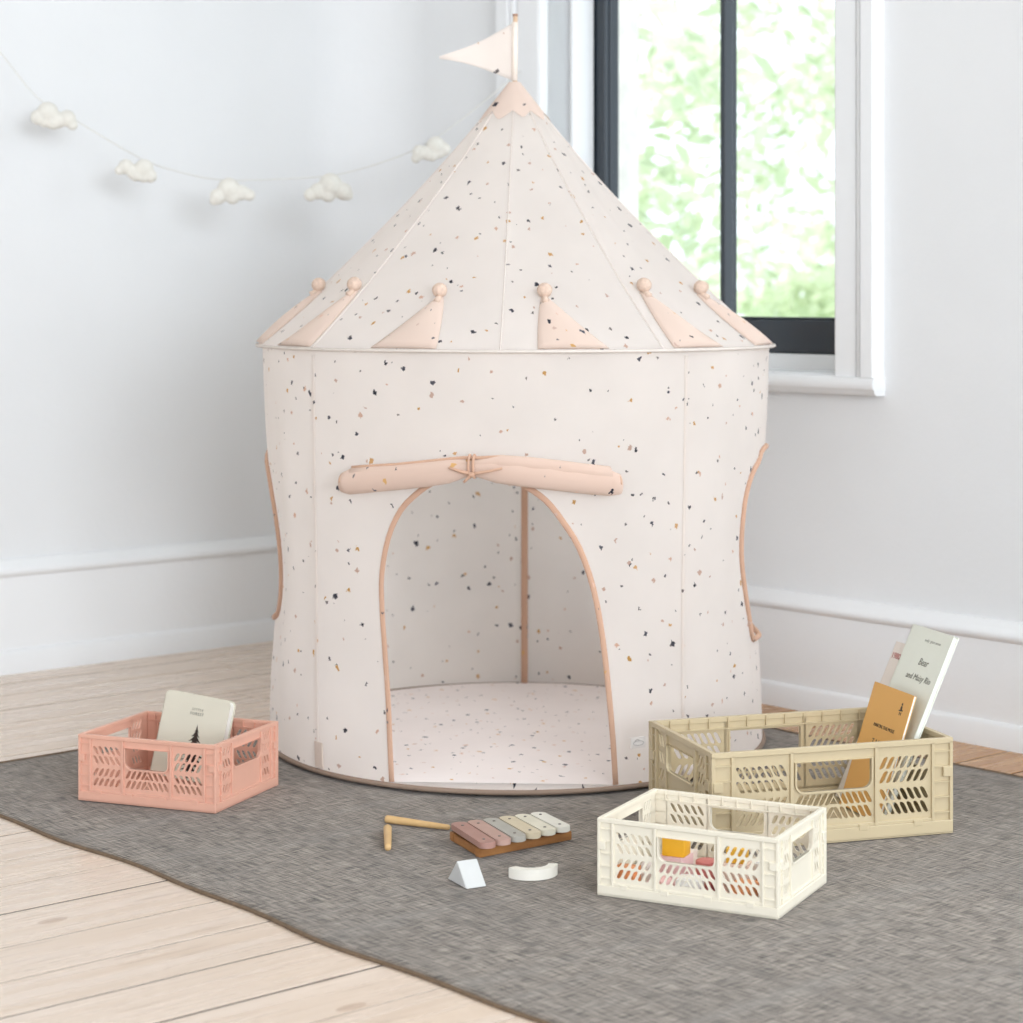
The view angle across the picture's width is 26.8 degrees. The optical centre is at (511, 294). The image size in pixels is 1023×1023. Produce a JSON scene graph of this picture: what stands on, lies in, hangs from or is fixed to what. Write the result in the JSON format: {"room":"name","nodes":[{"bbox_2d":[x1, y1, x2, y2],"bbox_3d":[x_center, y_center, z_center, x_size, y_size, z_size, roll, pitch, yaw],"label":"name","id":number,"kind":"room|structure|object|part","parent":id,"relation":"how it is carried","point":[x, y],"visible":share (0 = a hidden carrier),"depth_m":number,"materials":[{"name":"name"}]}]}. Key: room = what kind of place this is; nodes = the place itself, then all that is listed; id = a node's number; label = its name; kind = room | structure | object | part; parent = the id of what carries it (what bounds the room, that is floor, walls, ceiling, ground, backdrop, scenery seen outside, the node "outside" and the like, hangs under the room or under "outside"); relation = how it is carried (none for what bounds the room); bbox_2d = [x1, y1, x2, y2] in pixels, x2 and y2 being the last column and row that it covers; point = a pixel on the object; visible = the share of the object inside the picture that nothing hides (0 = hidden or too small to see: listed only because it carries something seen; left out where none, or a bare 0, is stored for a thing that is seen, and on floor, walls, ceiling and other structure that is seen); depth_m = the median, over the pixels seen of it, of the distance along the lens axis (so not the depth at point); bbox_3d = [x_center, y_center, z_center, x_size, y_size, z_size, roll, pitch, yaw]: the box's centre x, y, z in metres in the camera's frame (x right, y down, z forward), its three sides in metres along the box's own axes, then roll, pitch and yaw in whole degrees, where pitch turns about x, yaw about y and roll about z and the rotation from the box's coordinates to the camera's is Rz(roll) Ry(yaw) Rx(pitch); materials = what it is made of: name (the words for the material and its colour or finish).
{"room":"children's room","nodes":[
{"label":"children's room","id":0,"kind":"room"},
{"bbox_2d":[0,0,311,559],"bbox_3d":[-2.441,-0.460,4.220,5.900,2.770,0.200,0,0,-41],"label":"wall","id":1,"kind":"structure","parent":0,"point":[133,314],"depth_m":5.39,"materials":[{"name":"white paint"}]},
{"bbox_2d":[0,535,278,675],"bbox_3d":[-2.441,0.774,4.067,5.500,0.282,0.033,0,0,-41],"label":"baseboard","id":2,"kind":"structure","parent":1,"relation":"attached to","point":[94,607],"depth_m":5.36,"materials":[{"name":"white paint"}]},
{"bbox_2d":[0,52,520,204],"bbox_3d":[-0.641,-0.471,5.189,1.431,0.510,0.061,0,0,-16],"label":"garland","id":3,"kind":"object","parent":1,"relation":"hanging from","point":[330,186],"visible":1,"depth_m":5.18,"materials":[{"name":"beige fabric"}]},
{"bbox_2d":[312,0,422,289],"bbox_3d":[-0.384,-0.595,5.725,0.220,2.500,0.220,0,0,-41],"label":"wall","id":4,"kind":"structure","parent":0,"point":[367,55],"depth_m":5.78,"materials":[{"name":"white paint"}]},
{"bbox_2d":[0,641,1022,1022],"bbox_3d":[-0.328,0.975,1.781,5.900,0.140,6.654,0,0,-41],"label":"floor","id":5,"kind":"structure","parent":0,"point":[37,729],"depth_m":3.05,"materials":[{"name":"brown wood"}]},
{"bbox_2d":[0,728,1022,1022],"bbox_3d":[0.359,0.903,3.496,1.601,0.008,2.764,0,0,-41],"label":"rug","id":6,"kind":"object","parent":5,"relation":"on","point":[924,928],"visible":0.47,"depth_m":3.19,"materials":[{"name":"grey carpet"}]},
{"bbox_2d":[78,710,277,813],"bbox_3d":[-0.601,0.842,3.893,0.282,0.119,0.236,0,0,21],"label":"crate","id":7,"kind":"object","parent":6,"relation":"on","point":[117,779],"visible":0.94,"depth_m":3.82,"materials":[{"name":"pink plastic"}]},
{"bbox_2d":[151,690,235,782],"bbox_3d":[-0.584,0.811,3.941,0.146,0.167,0.060,0,0,18],"label":"picture book","id":8,"kind":"object","parent":7,"relation":"in","point":[185,717],"visible":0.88,"depth_m":3.94,"materials":[{"name":"paper"}]},
{"bbox_2d":[182,725,200,777],"bbox_3d":[-0.581,0.832,3.921,0.048,0.097,0.001,7,-11,17],"label":"picture","id":9,"kind":"object","parent":8,"relation":"attached to","point":[194,740],"depth_m":3.92},
{"bbox_2d":[384,824,391,850],"bbox_3d":[-0.204,0.894,3.543,0.014,0.014,0.126,0,0,-3],"label":"wooden beater","id":10,"kind":"object","parent":6,"relation":"on","point":[387,828],"visible":1,"depth_m":3.53,"materials":[{"name":"brown wood"}]},
{"bbox_2d":[384,815,449,829],"bbox_3d":[-0.159,0.894,3.643,0.121,0.014,0.013,0,0,25],"label":"wooden beater","id":11,"kind":"object","parent":6,"relation":"on","point":[389,819],"visible":1,"depth_m":3.64,"materials":[{"name":"brown wood"}]},
{"bbox_2d":[448,859,485,888],"bbox_3d":[-0.068,0.884,3.297,0.034,0.034,0.064,0,0,-28],"label":"block","id":12,"kind":"object","parent":6,"relation":"on","point":[466,873],"visible":1,"depth_m":3.28,"materials":[{"name":"white wood"}]},
{"bbox_2d":[450,812,571,857],"bbox_3d":[0.007,0.886,3.529,0.195,0.030,0.146,0,0,-27],"label":"toy xylophone","id":13,"kind":"object","parent":6,"relation":"on","point":[488,836],"visible":1,"depth_m":3.51,"materials":[{"name":"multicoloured wood"}]},
{"bbox_3d":[-0.017,0.894,3.587,0.183,0.015,0.014,0,0,-26],"label":"rail","id":14,"kind":"part","parent":13,"relation":"part of","materials":[{"name":"brown wood"}]},
{"bbox_3d":[0.021,0.894,3.503,0.190,0.015,0.014,0,0,-38],"label":"rail","id":15,"kind":"part","parent":13,"relation":"part of","materials":[{"name":"brown wood"}]},
{"bbox_2d":[255,14,775,794],"bbox_3d":[0.007,0.161,4.380,1.055,1.473,1.149,0,0,0],"label":"tent","id":16,"kind":"object","parent":6,"relation":"on","point":[516,445],"visible":0.98,"depth_m":4.03,"materials":[{"name":"fabric"}]},
{"bbox_3d":[-0.060,0.309,3.833,0.097,0.051,0.046,0,0,12],"label":"tie cord","id":17,"kind":"part","parent":16,"relation":"part of","materials":[{"name":"beige fabric"}]},
{"bbox_3d":[-0.062,0.328,3.872,0.524,0.075,0.103,0,0,8],"label":"rolled door","id":18,"kind":"part","parent":16,"relation":"part of","materials":[{"name":"fabric"}]},
{"bbox_2d":[509,863,557,880],"bbox_3d":[0.037,0.893,3.324,0.080,0.016,0.033,0,0,-18],"label":"block","id":19,"kind":"object","parent":6,"relation":"on","point":[550,870],"visible":1,"depth_m":3.31,"materials":[{"name":"white wood"}]},
{"bbox_2d":[597,788,826,919],"bbox_3d":[0.306,0.843,3.261,0.289,0.117,0.220,0,0,27],"label":"crate","id":20,"kind":"object","parent":6,"relation":"on","point":[785,880],"visible":0.98,"depth_m":3.20,"materials":[{"name":"beige plastic"}]},
{"bbox_2d":[617,863,640,880],"bbox_3d":[0.174,0.879,3.243,0.034,0.034,0.034,0,0,23],"label":"block","id":21,"kind":"object","parent":20,"relation":"in","point":[620,873],"visible":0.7,"depth_m":3.23,"materials":[{"name":"orange wood"}]},
{"bbox_2d":[640,861,651,881],"bbox_3d":[0.205,0.878,3.290,0.043,0.035,0.034,0,0,15],"label":"block","id":22,"kind":"object","parent":20,"relation":"in","point":[649,864],"visible":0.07,"depth_m":3.27,"materials":[{"name":"beige wood"}]},
{"bbox_2d":[647,875,674,885],"bbox_3d":[0.222,0.884,3.219,0.048,0.024,0.030,0,0,33],"label":"block","id":23,"kind":"object","parent":20,"relation":"in","point":[663,877],"visible":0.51,"depth_m":3.21,"materials":[{"name":"pink wood"}]},
{"bbox_2d":[659,853,692,880],"bbox_3d":[0.250,0.873,3.269,0.040,0.046,0.040,0,0,32],"label":"block","id":24,"kind":"object","parent":20,"relation":"in","point":[688,859],"visible":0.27,"depth_m":3.25,"materials":[{"name":"pink wood"}]},
{"bbox_2d":[662,838,689,857],"bbox_3d":[0.250,0.831,3.265,0.036,0.038,0.030,0,0,24],"label":"block","id":25,"kind":"object","parent":24,"relation":"on","point":[670,847],"visible":0.52,"depth_m":3.25,"materials":[{"name":"yellow wood"}]},
{"bbox_2d":[675,874,703,888],"bbox_3d":[0.265,0.881,3.197,0.036,0.030,0.036,0,0,19],"label":"block","id":26,"kind":"object","parent":20,"relation":"in","point":[677,878],"visible":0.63,"depth_m":3.18,"materials":[{"name":"white wood"}]},
{"bbox_2d":[690,848,697,873],"bbox_3d":[0.263,0.878,3.330,0.040,0.036,0.036,0,0,31],"label":"block","id":27,"kind":"object","parent":20,"relation":"in","point":[694,851],"visible":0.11,"depth_m":3.33,"materials":[{"name":"beige wood"}]},
{"bbox_2d":[696,857,714,889],"bbox_3d":[0.295,0.874,3.243,0.034,0.044,0.034,0,0,27],"label":"block","id":28,"kind":"object","parent":20,"relation":"in","point":[704,861],"visible":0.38,"depth_m":3.23,"materials":[{"name":"pink wood"}]},
{"bbox_2d":[723,860,751,892],"bbox_3d":[0.339,0.873,3.223,0.038,0.046,0.036,0,0,22],"label":"block","id":29,"kind":"object","parent":20,"relation":"in","point":[748,864],"visible":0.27,"depth_m":3.21,"materials":[{"name":"beige wood"}]},
{"bbox_2d":[726,846,748,863],"bbox_3d":[0.339,0.839,3.223,0.030,0.022,0.024,0,0,19],"label":"block","id":30,"kind":"object","parent":29,"relation":"on","point":[734,849],"visible":0.36,"depth_m":3.21,"materials":[{"name":"yellow wood"}]},
{"bbox_2d":[730,878,758,896],"bbox_3d":[0.343,0.879,3.160,0.032,0.034,0.032,0,0,34],"label":"block","id":31,"kind":"object","parent":20,"relation":"in","point":[741,879],"visible":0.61,"depth_m":3.15,"materials":[{"name":"orange wood"}]},
{"bbox_2d":[753,861,758,879],"bbox_3d":[0.391,0.879,3.264,0.038,0.034,0.034,0,0,35],"label":"block","id":32,"kind":"object","parent":20,"relation":"in","point":[756,864],"visible":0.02,"depth_m":3.26,"materials":[{"name":"beige wood"}]},
{"bbox_2d":[649,707,952,851],"bbox_3d":[0.489,0.821,3.671,0.439,0.161,0.289,0,0,-17],"label":"crate","id":33,"kind":"object","parent":6,"relation":"on","point":[923,805],"visible":0.81,"depth_m":3.58,"materials":[{"name":"beige plastic"}]},
{"bbox_2d":[835,641,904,796],"bbox_3d":[0.655,0.759,3.797,0.125,0.272,0.118,0,0,-17],"label":"picture book","id":34,"kind":"object","parent":33,"relation":"in","point":[898,648],"visible":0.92,"depth_m":3.84,"materials":[{"name":"paper"}]},
{"bbox_2d":[839,681,916,815],"bbox_3d":[0.633,0.788,3.718,0.074,0.212,0.146,0,0,-17],"label":"picture book","id":35,"kind":"object","parent":33,"relation":"in","point":[889,710],"visible":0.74,"depth_m":3.73,"materials":[{"name":"paper"}]},
{"bbox_2d":[883,624,958,814],"bbox_3d":[0.674,0.739,3.730,0.148,0.311,0.147,0,0,-17],"label":"picture book","id":36,"kind":"object","parent":33,"relation":"in","point":[925,658],"visible":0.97,"depth_m":3.71,"materials":[{"name":"paper"}]},
{"bbox_2d":[423,0,1022,622],"bbox_3d":[1.770,-0.460,3.635,0.300,2.770,6.600,0,0,-41],"label":"wall","id":37,"kind":"structure","parent":0,"point":[911,495],"depth_m":4.47,"materials":[{"name":"white paint"}]},
{"bbox_2d":[496,0,883,377],"bbox_3d":[0.502,-0.698,5.100,0.379,1.755,1.219,0,0,-41],"label":"window","id":38,"kind":"structure","parent":37,"relation":"in","point":[603,90],"depth_m":5.10,"materials":[{"name":"white paint"}]},
{"bbox_3d":[0.600,-0.649,5.161,0.130,1.568,0.952,0,0,-41],"label":"frame","id":39,"kind":"part","parent":38,"relation":"part of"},
{"bbox_3d":[0.533,0.092,5.102,0.045,0.083,0.858,0,0,-41],"label":"rail","id":40,"kind":"part","parent":38,"relation":"part of","materials":[{"name":"black metal"}]},
{"bbox_2d":[768,368,884,395],"bbox_3d":[0.423,0.190,5.035,0.183,0.045,1.229,0,0,-41],"label":"window sill","id":41,"kind":"structure","parent":37,"relation":"attached to","point":[777,382],"depth_m":4.62,"materials":[{"name":"white paint"}]},
{"bbox_2d":[747,585,1022,753],"bbox_3d":[1.678,0.783,3.488,0.033,0.263,6.300,0,0,-41],"label":"baseboard","id":42,"kind":"structure","parent":37,"relation":"attached to","point":[817,652],"depth_m":4.54,"materials":[{"name":"white paint"}]},
{"label":"outside","id":43,"kind":"structure","parent":0,"visible":0},
{"bbox_3d":[2.500,3.601,26.100,55.000,0.200,37.800,0,0,0],"label":"ground","id":44,"kind":"structure","parent":43,"visible":0},
{"bbox_2d":[639,0,834,316],"bbox_3d":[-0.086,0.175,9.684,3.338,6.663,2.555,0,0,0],"label":"leafy tree","id":45,"kind":"object","parent":44,"relation":"on","point":[683,53],"visible":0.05,"depth_m":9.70,"materials":[{"name":"green plant"}]},
{"bbox_2d":[676,0,834,316],"bbox_3d":[2.910,-0.056,13.384,3.814,7.124,3.659,0,0,22],"label":"leafy tree","id":46,"kind":"object","parent":44,"relation":"on","point":[818,298],"visible":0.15,"depth_m":13.50,"materials":[{"name":"green plant"}]}
]}

